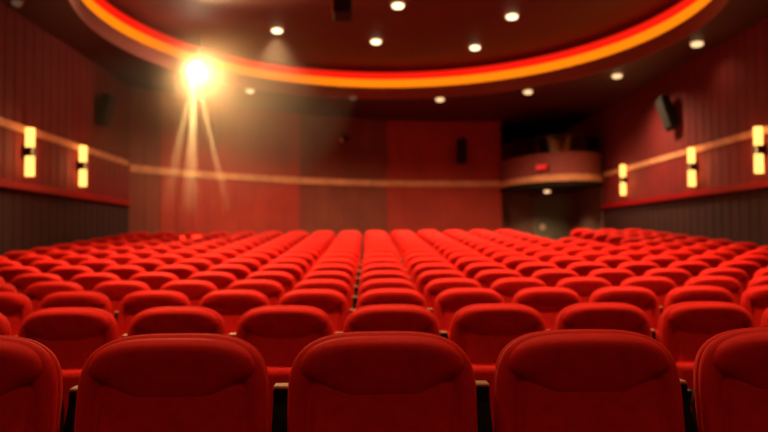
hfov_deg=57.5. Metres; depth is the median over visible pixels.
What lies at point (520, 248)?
chair
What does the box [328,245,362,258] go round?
chair
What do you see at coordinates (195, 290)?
chair
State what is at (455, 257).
chair
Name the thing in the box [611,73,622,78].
recessed light
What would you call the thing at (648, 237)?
chair
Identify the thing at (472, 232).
chair
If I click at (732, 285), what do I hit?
chair
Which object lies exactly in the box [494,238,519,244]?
chair
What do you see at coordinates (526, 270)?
chair
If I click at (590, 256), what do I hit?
chair
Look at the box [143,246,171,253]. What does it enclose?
chair
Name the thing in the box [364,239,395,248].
chair
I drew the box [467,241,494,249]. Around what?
chair
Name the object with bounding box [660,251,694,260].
chair
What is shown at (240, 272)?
chair
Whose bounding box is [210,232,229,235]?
chair
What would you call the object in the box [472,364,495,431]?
seat cushion
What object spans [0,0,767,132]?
ceiling
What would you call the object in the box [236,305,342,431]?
chair
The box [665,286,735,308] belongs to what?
chair
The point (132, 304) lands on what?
chair
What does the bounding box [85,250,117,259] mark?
chair
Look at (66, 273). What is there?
chair
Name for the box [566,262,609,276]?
chair
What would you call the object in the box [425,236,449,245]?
chair
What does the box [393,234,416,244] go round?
chair
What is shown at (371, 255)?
chair
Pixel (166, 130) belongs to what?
wall
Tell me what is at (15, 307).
chair
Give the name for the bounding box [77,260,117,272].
chair
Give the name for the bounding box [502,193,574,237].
wall
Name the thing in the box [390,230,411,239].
chair
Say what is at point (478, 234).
chair
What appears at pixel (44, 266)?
chair
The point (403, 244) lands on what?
chair
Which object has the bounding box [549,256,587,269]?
chair
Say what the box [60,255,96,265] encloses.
chair
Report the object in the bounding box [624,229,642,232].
chair
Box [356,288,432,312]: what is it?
chair
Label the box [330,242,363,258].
chair
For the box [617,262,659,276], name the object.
chair
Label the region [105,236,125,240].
chair
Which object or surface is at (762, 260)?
chair
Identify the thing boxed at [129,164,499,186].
trim
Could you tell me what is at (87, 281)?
chair
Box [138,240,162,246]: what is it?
chair
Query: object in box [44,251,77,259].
chair
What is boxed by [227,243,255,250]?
chair
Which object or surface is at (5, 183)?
trim
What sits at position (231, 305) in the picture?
chair
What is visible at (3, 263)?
chair
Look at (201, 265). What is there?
chair
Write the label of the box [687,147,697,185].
wall sconce
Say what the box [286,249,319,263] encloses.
chair
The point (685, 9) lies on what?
light
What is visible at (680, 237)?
chair
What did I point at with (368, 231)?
chair
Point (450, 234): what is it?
chair
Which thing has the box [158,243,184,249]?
chair
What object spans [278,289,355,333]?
chair
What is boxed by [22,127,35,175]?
wall sconce
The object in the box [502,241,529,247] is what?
chair
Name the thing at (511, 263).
chair
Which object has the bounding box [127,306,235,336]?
chair
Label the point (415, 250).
chair
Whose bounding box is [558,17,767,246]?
wall
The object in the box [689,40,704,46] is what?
recessed light
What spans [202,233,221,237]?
chair
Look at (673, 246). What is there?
chair
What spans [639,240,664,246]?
chair
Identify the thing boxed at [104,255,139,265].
chair
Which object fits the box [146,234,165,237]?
chair
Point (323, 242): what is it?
chair
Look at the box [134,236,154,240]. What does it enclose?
chair
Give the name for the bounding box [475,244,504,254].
chair
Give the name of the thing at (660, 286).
chair
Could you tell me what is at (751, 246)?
chair
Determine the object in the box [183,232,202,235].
chair
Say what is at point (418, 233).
chair
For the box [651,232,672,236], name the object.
chair
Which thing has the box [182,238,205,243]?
chair
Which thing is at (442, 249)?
chair
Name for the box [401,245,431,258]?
chair
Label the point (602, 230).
chair
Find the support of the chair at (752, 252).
on the floor
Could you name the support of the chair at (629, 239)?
on the floor
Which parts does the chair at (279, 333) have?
backrest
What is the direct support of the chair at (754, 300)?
on the floor
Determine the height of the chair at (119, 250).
1.000 m
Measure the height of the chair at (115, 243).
1.000 m
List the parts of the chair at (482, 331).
backrest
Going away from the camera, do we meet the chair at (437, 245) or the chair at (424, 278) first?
the chair at (424, 278)
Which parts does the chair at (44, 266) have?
backrest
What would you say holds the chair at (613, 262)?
on the floor
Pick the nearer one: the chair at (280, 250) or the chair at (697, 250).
the chair at (697, 250)
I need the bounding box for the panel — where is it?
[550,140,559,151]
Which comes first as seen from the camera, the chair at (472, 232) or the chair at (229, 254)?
the chair at (229, 254)
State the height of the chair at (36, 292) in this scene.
1.000 m
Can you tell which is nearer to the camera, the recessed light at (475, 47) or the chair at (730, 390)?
the chair at (730, 390)
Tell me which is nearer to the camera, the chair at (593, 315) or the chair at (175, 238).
the chair at (593, 315)
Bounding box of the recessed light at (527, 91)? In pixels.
[522,89,533,93]
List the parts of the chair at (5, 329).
backrest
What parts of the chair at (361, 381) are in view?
panel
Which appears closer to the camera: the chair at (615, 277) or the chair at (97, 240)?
the chair at (615, 277)
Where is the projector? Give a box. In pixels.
[332,0,351,20]
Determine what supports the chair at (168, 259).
on the floor
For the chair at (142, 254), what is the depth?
9.74 m
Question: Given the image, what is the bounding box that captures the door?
[531,194,568,240]
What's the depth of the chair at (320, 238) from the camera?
12.78 m
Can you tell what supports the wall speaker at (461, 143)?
attached to the wall at (166, 130)
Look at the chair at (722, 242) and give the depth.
11.47 m
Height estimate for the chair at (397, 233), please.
1.000 m
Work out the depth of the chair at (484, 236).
13.60 m
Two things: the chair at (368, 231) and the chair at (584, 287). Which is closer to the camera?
the chair at (584, 287)
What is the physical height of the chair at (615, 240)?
1.000 m
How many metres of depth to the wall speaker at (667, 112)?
14.30 m
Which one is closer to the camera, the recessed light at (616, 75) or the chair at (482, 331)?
the chair at (482, 331)
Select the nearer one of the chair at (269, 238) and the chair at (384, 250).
the chair at (384, 250)
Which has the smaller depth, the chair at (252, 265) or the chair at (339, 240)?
the chair at (252, 265)
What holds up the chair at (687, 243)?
on the floor
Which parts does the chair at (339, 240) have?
backrest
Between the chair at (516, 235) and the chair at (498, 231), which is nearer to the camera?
the chair at (516, 235)
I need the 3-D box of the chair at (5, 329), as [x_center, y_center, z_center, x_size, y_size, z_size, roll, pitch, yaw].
[-2.168,0.974,3.462,0.556,1.000,0.482,0,-2,-2]
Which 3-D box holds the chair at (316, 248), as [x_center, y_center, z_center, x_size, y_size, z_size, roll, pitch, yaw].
[-1.144,0.939,10.437,0.556,1.000,0.482,0,-2,-1]
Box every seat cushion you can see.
[61,368,82,422]
[266,366,291,431]
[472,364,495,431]
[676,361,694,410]
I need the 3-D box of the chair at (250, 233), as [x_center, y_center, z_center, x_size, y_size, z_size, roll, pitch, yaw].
[-2.945,0.823,14.837,0.556,1.000,0.482,0,-2,-1]
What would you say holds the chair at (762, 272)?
on the floor
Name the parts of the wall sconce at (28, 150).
plate, lamp shade, lamp shade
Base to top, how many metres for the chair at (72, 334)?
1.000 m
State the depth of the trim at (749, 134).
13.50 m
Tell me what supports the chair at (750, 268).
on the floor
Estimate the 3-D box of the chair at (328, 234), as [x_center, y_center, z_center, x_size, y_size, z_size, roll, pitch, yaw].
[-1.245,0.835,14.142,0.556,1.000,0.482,0,-2,-2]
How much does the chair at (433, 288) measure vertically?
1.000 m
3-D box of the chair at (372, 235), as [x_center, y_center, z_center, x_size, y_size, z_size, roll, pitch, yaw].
[-0.105,0.849,13.431,0.556,1.000,0.482,0,-2,-2]
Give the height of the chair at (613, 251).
1.000 m
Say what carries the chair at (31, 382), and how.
on the floor
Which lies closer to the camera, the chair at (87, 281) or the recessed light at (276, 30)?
the chair at (87, 281)
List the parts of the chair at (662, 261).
backrest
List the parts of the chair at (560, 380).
panel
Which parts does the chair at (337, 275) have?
panel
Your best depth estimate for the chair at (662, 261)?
8.38 m
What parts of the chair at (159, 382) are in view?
panel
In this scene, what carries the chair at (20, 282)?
on the floor
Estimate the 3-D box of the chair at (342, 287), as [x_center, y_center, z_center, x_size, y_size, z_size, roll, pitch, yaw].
[-0.497,1.031,5.767,0.556,1.000,0.482,0,-2,-2]
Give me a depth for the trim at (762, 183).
13.43 m
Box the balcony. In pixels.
[498,134,602,192]
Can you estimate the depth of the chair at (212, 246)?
11.24 m
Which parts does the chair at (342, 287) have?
panel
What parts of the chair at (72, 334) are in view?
backrest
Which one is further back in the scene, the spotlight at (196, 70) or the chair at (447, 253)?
the spotlight at (196, 70)
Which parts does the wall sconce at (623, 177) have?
lamp shade, lamp shade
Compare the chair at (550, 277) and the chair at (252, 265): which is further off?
the chair at (252, 265)
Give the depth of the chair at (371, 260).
8.29 m
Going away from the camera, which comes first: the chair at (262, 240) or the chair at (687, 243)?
the chair at (687, 243)
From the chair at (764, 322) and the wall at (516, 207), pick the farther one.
the wall at (516, 207)
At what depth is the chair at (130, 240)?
12.67 m
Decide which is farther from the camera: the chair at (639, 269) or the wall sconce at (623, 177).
the wall sconce at (623, 177)
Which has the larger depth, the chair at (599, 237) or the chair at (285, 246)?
the chair at (599, 237)
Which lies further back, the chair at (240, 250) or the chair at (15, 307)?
the chair at (240, 250)
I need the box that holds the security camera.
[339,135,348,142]
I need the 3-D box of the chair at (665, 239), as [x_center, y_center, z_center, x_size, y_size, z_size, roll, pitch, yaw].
[4.973,0.862,12.086,0.556,1.000,0.482,0,-2,-1]
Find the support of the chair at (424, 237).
on the floor
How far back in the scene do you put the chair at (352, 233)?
14.28 m
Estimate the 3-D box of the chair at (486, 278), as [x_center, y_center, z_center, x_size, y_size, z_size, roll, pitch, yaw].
[1.159,1.023,6.713,0.556,1.000,0.482,0,-2,-2]
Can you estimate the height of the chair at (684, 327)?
1.000 m
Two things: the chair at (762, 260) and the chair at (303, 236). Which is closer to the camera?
the chair at (762, 260)
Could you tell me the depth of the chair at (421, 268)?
7.56 m
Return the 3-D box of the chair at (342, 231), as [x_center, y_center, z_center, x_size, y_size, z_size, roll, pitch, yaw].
[-0.706,0.810,14.898,0.556,1.000,0.482,0,-2,-2]
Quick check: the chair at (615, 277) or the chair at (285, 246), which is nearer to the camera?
the chair at (615, 277)
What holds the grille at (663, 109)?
attached to the wall speaker at (667, 112)
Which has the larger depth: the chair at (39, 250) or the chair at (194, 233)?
the chair at (194, 233)
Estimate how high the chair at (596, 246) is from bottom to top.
1.000 m
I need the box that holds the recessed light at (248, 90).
[245,88,254,92]
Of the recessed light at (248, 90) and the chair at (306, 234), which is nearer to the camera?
the chair at (306, 234)
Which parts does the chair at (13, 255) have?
backrest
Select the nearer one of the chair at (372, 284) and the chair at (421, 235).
the chair at (372, 284)
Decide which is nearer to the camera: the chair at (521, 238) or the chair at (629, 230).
the chair at (521, 238)
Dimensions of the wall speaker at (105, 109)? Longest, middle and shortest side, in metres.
0.620 x 0.384 x 0.272 m
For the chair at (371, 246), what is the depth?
10.58 m
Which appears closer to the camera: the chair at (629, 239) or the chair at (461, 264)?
the chair at (461, 264)
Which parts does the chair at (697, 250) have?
backrest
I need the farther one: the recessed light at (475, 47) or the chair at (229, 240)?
the recessed light at (475, 47)
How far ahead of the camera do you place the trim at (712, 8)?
15.21 m
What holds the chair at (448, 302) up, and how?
on the floor
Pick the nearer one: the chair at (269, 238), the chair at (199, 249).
the chair at (199, 249)
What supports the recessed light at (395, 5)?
in the ceiling at (422, 35)
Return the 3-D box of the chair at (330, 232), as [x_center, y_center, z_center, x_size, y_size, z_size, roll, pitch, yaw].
[-1.265,0.814,14.883,0.556,1.000,0.482,0,-2,-2]
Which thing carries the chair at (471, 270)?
on the floor
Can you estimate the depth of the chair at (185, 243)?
11.96 m
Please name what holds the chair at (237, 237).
on the floor
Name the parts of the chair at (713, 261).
backrest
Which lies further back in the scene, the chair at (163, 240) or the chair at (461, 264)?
the chair at (163, 240)
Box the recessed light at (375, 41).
[370,38,381,44]
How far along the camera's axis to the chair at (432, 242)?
12.09 m
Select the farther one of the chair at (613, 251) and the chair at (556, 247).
the chair at (556, 247)
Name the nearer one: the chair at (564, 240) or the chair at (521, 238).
the chair at (564, 240)
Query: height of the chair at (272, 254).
1.000 m
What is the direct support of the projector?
hanging from the ceiling at (422, 35)
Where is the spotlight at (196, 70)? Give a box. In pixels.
[187,31,210,80]
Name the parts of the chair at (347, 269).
panel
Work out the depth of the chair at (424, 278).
6.81 m
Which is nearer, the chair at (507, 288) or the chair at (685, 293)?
the chair at (685, 293)
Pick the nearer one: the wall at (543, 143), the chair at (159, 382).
the chair at (159, 382)
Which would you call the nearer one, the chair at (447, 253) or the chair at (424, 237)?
the chair at (447, 253)
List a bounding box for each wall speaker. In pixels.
[95,93,116,126]
[457,139,466,163]
[655,94,678,131]
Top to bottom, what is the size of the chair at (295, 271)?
1.000 m
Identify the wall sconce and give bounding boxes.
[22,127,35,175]
[77,145,87,185]
[620,165,627,194]
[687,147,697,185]
[753,126,765,172]
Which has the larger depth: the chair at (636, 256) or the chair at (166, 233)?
the chair at (166, 233)
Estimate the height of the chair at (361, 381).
1.000 m
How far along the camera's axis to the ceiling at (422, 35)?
14.06 m
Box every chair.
[0,260,21,267]
[0,266,40,283]
[0,282,16,292]
[0,292,32,335]
[0,313,16,336]
[0,335,77,431]
[3,251,36,260]
[10,273,62,293]
[15,255,52,265]
[17,307,126,422]
[23,281,83,311]
[29,247,59,254]
[29,260,69,272]
[38,291,117,320]
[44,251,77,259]
[48,266,93,281]
[52,244,79,250]
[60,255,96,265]
[67,247,97,254]
[70,273,120,290]
[71,241,96,246]
[74,333,287,431]
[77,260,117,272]
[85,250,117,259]
[87,244,114,249]
[89,238,112,243]
[92,281,150,315]
[101,265,145,280]
[104,241,129,246]
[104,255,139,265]
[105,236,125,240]
[105,247,134,254]
[117,290,190,337]
[118,234,137,237]
[119,238,143,242]
[122,243,149,249]
[125,250,157,258]
[126,259,165,272]
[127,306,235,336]
[129,272,178,289]
[130,232,148,235]
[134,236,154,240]
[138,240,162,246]
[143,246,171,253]
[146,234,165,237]
[148,254,182,264]
[152,238,174,242]
[154,265,198,279]
[156,232,175,235]
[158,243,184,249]
[160,280,217,306]
[163,236,184,240]
[166,250,198,258]
[171,240,195,246]
[173,234,193,237]
[173,259,213,272]
[180,246,210,253]
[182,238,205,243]
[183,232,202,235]
[187,272,236,290]
[191,254,226,265]
[192,235,214,240]
[193,243,219,249]
[199,290,269,335]
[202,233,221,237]
[203,240,228,246]
[206,250,238,259]
[206,265,250,280]
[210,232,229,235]
[213,237,236,243]
[217,246,247,254]
[221,259,260,273]
[222,235,243,240]
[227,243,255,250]
[227,280,284,305]
[230,233,250,238]
[234,254,270,266]
[236,231,255,235]
[236,240,262,247]
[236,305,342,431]
[244,237,267,243]
[245,271,295,293]
[246,249,279,260]
[251,235,273,241]
[254,246,285,255]
[257,233,278,238]
[258,264,303,283]
[262,231,282,236]
[262,242,290,251]
[268,240,294,248]
[268,258,308,276]
[274,237,298,245]
[277,253,314,271]
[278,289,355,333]
[280,235,302,242]
[284,233,305,239]
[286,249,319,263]
[287,331,492,431]
[288,231,308,237]
[291,245,322,257]
[293,279,357,313]
[296,242,326,254]
[301,239,327,250]
[302,271,358,301]
[305,237,329,248]
[309,235,331,245]
[309,264,359,291]
[310,233,333,242]
[314,231,335,239]
[315,258,359,276]
[320,253,361,276]
[325,249,362,263]
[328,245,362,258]
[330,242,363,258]
[332,239,363,257]
[334,237,363,247]
[336,234,363,244]
[338,232,363,241]
[339,231,363,244]
[344,304,447,338]
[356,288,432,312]
[358,279,416,298]
[359,271,409,287]
[360,263,410,281]
[361,258,406,271]
[362,253,403,266]
[364,231,389,238]
[364,232,387,238]
[364,234,388,240]
[364,236,390,243]
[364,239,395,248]
[364,242,397,251]
[364,245,399,257]
[364,248,402,263]
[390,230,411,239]
[391,232,413,243]
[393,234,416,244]
[394,236,420,247]
[396,239,423,250]
[398,241,426,258]
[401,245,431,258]
[403,248,437,267]
[405,252,441,275]
[408,257,448,281]
[412,263,456,286]
[416,230,436,237]
[416,270,465,296]
[419,232,440,239]
[422,234,444,242]
[424,278,481,313]
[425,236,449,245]
[429,238,455,248]
[433,241,461,251]
[434,288,503,339]
[437,244,467,257]
[443,230,462,235]
[443,248,476,261]
[446,232,467,238]
[448,252,483,266]
[450,303,545,431]
[451,234,473,240]
[455,257,494,273]
[456,236,479,242]
[461,238,486,245]
[464,263,507,279]
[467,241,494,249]
[468,230,488,234]
[474,232,494,236]
[474,270,522,288]
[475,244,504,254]
[480,234,502,238]
[483,248,515,258]
[486,236,509,241]
[490,278,546,302]
[491,252,526,263]
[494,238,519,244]
[494,329,696,431]
[495,230,512,233]
[501,231,520,236]
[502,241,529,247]
[502,257,540,270]
[509,233,529,238]
[511,244,540,252]
[512,287,581,329]
[515,262,558,277]
[517,235,539,240]
[522,247,554,256]
[526,238,551,243]
[531,269,578,286]
[534,252,568,262]
[537,241,563,247]
[548,244,576,251]
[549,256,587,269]
[555,302,691,406]
[556,277,611,302]
[558,238,582,243]
[562,247,593,255]
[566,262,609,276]
[570,229,590,237]
[571,240,596,246]
[576,251,610,261]
[581,231,602,240]
[585,243,613,250]
[587,269,635,286]
[589,286,662,340]
[593,233,615,242]
[595,256,633,268]
[598,229,616,232]
[601,247,632,255]
[606,235,629,246]
[610,231,629,234]
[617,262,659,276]
[618,251,652,261]
[620,237,646,246]
[620,276,677,310]
[621,243,649,250]
[623,233,643,236]
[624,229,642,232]
[636,231,656,234]
[638,235,659,239]
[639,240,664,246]
[640,247,671,255]
[641,256,679,267]
[643,268,692,286]
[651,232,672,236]
[654,237,678,242]
[657,243,686,250]
[658,301,754,410]
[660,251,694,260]
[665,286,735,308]
[668,235,689,239]
[668,261,710,277]
[672,240,698,246]
[678,246,710,255]
[684,276,743,305]
[685,237,709,242]
[687,255,725,267]
[692,327,767,431]
[693,243,722,250]
[698,268,749,291]
[702,250,736,261]
[705,239,732,246]
[717,246,748,255]
[717,261,761,280]
[729,242,758,250]
[732,255,767,268]
[741,285,767,326]
[743,250,767,256]
[747,276,767,288]
[753,268,767,278]
[755,246,767,249]
[761,308,767,326]
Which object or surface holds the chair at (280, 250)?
on the floor
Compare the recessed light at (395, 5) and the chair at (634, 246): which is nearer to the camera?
the chair at (634, 246)
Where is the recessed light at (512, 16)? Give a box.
[505,12,518,19]
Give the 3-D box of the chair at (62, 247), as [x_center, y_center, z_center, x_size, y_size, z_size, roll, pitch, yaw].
[-5.083,0.941,11.072,0.556,1.000,0.482,0,-2,-2]
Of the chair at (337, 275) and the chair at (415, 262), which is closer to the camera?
the chair at (337, 275)
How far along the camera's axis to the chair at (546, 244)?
11.38 m
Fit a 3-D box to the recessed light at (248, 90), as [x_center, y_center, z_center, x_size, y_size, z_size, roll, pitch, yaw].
[-3.085,-2.874,16.115,0.244,0.088,0.244,0,-2,-2]
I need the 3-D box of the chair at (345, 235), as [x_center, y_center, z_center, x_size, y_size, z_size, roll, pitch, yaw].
[-0.665,0.852,13.416,0.556,1.000,0.482,0,-2,-2]
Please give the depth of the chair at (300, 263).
8.27 m
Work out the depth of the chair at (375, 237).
12.80 m
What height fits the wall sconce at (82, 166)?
0.740 m
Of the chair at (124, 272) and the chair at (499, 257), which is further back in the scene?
the chair at (499, 257)
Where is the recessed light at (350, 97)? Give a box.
[348,96,356,99]
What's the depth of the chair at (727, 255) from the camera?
9.21 m
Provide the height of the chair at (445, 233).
1.000 m
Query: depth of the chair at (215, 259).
9.03 m
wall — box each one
[0,1,129,255]
[129,86,501,237]
[501,133,557,153]
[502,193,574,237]
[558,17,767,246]
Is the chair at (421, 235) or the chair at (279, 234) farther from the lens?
the chair at (279, 234)
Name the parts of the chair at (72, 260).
backrest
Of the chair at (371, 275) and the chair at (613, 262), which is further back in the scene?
the chair at (613, 262)
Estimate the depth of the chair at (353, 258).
9.09 m
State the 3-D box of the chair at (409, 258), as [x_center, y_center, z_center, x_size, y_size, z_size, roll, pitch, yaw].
[0.556,0.972,9.001,0.556,1.000,0.482,0,-2,-2]
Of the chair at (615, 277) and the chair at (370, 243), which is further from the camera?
the chair at (370, 243)
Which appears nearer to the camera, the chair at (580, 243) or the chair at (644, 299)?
the chair at (644, 299)
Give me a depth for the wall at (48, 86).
11.85 m
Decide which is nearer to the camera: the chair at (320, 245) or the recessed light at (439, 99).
the chair at (320, 245)
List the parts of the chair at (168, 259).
backrest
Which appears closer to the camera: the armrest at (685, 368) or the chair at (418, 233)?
the armrest at (685, 368)
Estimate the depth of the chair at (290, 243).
12.02 m
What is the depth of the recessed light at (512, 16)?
13.22 m
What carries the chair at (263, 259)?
on the floor
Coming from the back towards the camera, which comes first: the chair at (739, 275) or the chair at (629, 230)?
the chair at (629, 230)
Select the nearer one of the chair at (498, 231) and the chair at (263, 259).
the chair at (263, 259)
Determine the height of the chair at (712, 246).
1.000 m
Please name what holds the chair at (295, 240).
on the floor
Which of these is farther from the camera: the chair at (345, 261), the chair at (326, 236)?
the chair at (326, 236)
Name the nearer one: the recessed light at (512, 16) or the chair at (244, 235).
the recessed light at (512, 16)
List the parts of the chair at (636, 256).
backrest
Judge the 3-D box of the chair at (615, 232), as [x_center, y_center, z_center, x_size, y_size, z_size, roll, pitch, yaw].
[4.913,0.799,14.309,0.556,1.000,0.482,0,-2,-2]
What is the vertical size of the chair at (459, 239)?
1.000 m
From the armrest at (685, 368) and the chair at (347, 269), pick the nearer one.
the armrest at (685, 368)
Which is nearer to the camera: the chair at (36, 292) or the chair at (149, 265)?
the chair at (36, 292)
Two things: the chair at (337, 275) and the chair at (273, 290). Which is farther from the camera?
the chair at (337, 275)
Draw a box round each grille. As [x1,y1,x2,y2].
[104,96,116,125]
[655,97,671,129]
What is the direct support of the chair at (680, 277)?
on the floor
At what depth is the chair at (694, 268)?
7.63 m
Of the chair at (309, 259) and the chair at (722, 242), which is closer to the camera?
the chair at (309, 259)
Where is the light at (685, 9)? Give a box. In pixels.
[82,0,710,87]
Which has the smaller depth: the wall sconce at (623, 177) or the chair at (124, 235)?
the chair at (124, 235)
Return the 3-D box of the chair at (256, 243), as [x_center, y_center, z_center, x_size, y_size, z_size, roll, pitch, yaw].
[-2.304,0.904,11.889,0.556,1.000,0.482,0,-2,-2]
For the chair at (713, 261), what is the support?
on the floor
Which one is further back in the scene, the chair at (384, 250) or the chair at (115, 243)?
the chair at (115, 243)
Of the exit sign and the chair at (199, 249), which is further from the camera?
the exit sign
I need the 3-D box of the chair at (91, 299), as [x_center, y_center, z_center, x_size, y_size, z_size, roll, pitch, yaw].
[-2.154,1.028,4.792,0.556,1.000,0.482,0,-2,-1]
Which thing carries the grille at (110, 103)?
attached to the wall speaker at (105, 109)
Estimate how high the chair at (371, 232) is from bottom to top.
1.000 m
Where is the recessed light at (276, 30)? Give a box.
[270,27,283,33]
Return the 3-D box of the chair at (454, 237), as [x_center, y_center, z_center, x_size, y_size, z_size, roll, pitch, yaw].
[1.574,0.840,13.477,0.556,1.000,0.482,0,-2,-2]
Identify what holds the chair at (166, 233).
on the floor
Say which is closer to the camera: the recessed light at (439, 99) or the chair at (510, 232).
the chair at (510, 232)
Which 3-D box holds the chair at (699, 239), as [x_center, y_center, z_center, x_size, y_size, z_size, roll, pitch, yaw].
[5.533,0.859,12.101,0.556,1.000,0.482,0,-2,-1]
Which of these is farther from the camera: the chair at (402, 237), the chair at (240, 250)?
the chair at (402, 237)
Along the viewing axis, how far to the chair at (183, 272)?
7.48 m
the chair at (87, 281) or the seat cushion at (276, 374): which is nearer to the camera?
the seat cushion at (276, 374)
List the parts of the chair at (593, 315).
backrest, panel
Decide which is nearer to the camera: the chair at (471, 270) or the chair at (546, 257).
the chair at (471, 270)
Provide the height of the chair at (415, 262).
1.000 m
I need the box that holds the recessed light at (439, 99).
[435,97,444,101]
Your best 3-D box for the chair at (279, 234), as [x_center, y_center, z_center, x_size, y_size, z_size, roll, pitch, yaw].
[-2.385,0.820,14.853,0.556,1.000,0.482,0,-2,-2]
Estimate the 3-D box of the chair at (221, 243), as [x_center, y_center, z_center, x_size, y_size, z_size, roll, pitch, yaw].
[-2.864,0.907,11.874,0.556,1.000,0.482,0,-2,-2]
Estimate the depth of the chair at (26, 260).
8.97 m
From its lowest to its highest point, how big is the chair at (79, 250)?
1.000 m
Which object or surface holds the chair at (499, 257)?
on the floor
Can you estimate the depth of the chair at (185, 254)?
9.76 m
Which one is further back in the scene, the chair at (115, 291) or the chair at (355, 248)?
the chair at (355, 248)
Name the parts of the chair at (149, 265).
backrest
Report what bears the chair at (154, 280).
on the floor
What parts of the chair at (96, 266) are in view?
backrest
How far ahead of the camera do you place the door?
21.19 m
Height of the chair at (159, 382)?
1.000 m
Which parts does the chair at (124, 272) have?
backrest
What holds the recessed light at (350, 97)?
in the ceiling at (554, 107)
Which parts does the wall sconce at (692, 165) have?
lamp shade, lamp shade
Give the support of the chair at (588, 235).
on the floor
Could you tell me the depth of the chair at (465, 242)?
12.10 m
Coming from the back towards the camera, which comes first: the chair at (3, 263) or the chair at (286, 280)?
the chair at (3, 263)
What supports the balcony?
attached to the wall at (721, 92)
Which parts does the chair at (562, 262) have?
backrest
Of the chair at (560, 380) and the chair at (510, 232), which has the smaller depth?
the chair at (560, 380)
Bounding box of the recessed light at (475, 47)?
[469,44,480,50]
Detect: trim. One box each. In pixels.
[0,117,128,165]
[0,178,130,205]
[68,0,729,98]
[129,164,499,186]
[601,179,767,208]
[602,126,767,176]
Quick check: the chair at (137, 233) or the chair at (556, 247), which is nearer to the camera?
the chair at (556, 247)
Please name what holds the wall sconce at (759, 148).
attached to the wall at (721, 92)
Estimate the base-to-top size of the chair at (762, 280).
1.000 m
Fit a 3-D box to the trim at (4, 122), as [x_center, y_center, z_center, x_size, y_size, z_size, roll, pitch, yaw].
[-5.404,-1.531,5.274,0.040,0.120,20.520,0,-2,-2]
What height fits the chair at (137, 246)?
1.000 m
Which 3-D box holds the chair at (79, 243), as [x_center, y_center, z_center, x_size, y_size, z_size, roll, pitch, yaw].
[-5.103,0.920,11.813,0.556,1.000,0.482,0,-2,-2]
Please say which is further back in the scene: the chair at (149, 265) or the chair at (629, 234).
the chair at (629, 234)
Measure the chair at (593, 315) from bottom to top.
1.000 m
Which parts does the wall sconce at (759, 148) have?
lamp shade, lamp shade, plate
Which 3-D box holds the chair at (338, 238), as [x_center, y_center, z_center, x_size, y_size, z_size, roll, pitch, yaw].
[-0.645,0.873,12.675,0.556,1.000,0.482,0,-2,-1]
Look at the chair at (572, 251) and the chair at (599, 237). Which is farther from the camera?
the chair at (599, 237)
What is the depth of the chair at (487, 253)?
9.88 m
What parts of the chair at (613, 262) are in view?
backrest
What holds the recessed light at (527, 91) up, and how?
in the ceiling at (554, 107)
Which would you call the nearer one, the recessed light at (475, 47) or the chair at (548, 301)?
the chair at (548, 301)
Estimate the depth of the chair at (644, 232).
14.42 m
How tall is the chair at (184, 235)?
1.000 m
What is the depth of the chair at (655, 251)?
9.94 m
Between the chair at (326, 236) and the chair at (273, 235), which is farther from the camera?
the chair at (273, 235)
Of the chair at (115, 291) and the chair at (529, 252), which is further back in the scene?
the chair at (529, 252)
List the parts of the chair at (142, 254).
backrest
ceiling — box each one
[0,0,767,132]
[105,0,682,72]
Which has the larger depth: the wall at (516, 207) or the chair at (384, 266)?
the wall at (516, 207)
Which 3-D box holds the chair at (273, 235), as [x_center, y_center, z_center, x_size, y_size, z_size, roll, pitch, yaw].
[-2.365,0.841,14.112,0.556,1.000,0.482,0,-2,-2]
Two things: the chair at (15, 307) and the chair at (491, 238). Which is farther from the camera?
the chair at (491, 238)
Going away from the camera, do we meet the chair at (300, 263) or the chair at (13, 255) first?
the chair at (300, 263)
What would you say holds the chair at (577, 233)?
on the floor
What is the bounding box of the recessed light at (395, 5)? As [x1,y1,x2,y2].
[390,1,405,8]
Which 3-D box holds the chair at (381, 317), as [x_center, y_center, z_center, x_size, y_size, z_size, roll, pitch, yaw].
[0.071,0.961,3.523,0.556,1.000,0.482,0,-2,-2]
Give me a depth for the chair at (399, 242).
12.08 m
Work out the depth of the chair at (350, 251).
9.83 m
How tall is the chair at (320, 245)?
1.000 m
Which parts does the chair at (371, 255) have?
backrest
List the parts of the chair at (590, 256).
backrest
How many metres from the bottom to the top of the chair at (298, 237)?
1.000 m
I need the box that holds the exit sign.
[536,163,548,170]
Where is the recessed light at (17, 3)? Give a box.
[10,0,23,6]
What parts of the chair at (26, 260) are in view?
backrest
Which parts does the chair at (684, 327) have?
backrest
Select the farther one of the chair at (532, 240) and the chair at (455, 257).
the chair at (532, 240)
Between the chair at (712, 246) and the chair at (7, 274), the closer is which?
the chair at (7, 274)
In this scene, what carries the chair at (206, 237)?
on the floor
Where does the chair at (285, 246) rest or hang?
on the floor
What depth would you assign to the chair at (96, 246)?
11.19 m
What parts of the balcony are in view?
rail, glass panel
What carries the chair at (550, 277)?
on the floor
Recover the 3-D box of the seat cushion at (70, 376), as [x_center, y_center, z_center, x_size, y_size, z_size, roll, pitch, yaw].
[-1.634,0.943,3.522,0.456,0.340,0.115,0,-2,-1]
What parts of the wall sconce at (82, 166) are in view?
lamp shade, lamp shade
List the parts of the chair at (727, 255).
backrest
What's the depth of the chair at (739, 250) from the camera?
9.97 m
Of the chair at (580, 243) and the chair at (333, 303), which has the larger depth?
the chair at (580, 243)
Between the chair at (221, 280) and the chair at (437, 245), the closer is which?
the chair at (221, 280)
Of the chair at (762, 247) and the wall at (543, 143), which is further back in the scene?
the wall at (543, 143)
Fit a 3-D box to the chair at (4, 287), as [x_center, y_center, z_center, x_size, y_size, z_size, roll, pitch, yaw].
[-3.296,1.047,5.691,0.556,1.000,0.482,0,-2,-1]
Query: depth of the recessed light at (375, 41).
14.82 m
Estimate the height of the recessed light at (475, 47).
0.088 m
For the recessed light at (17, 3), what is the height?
0.088 m

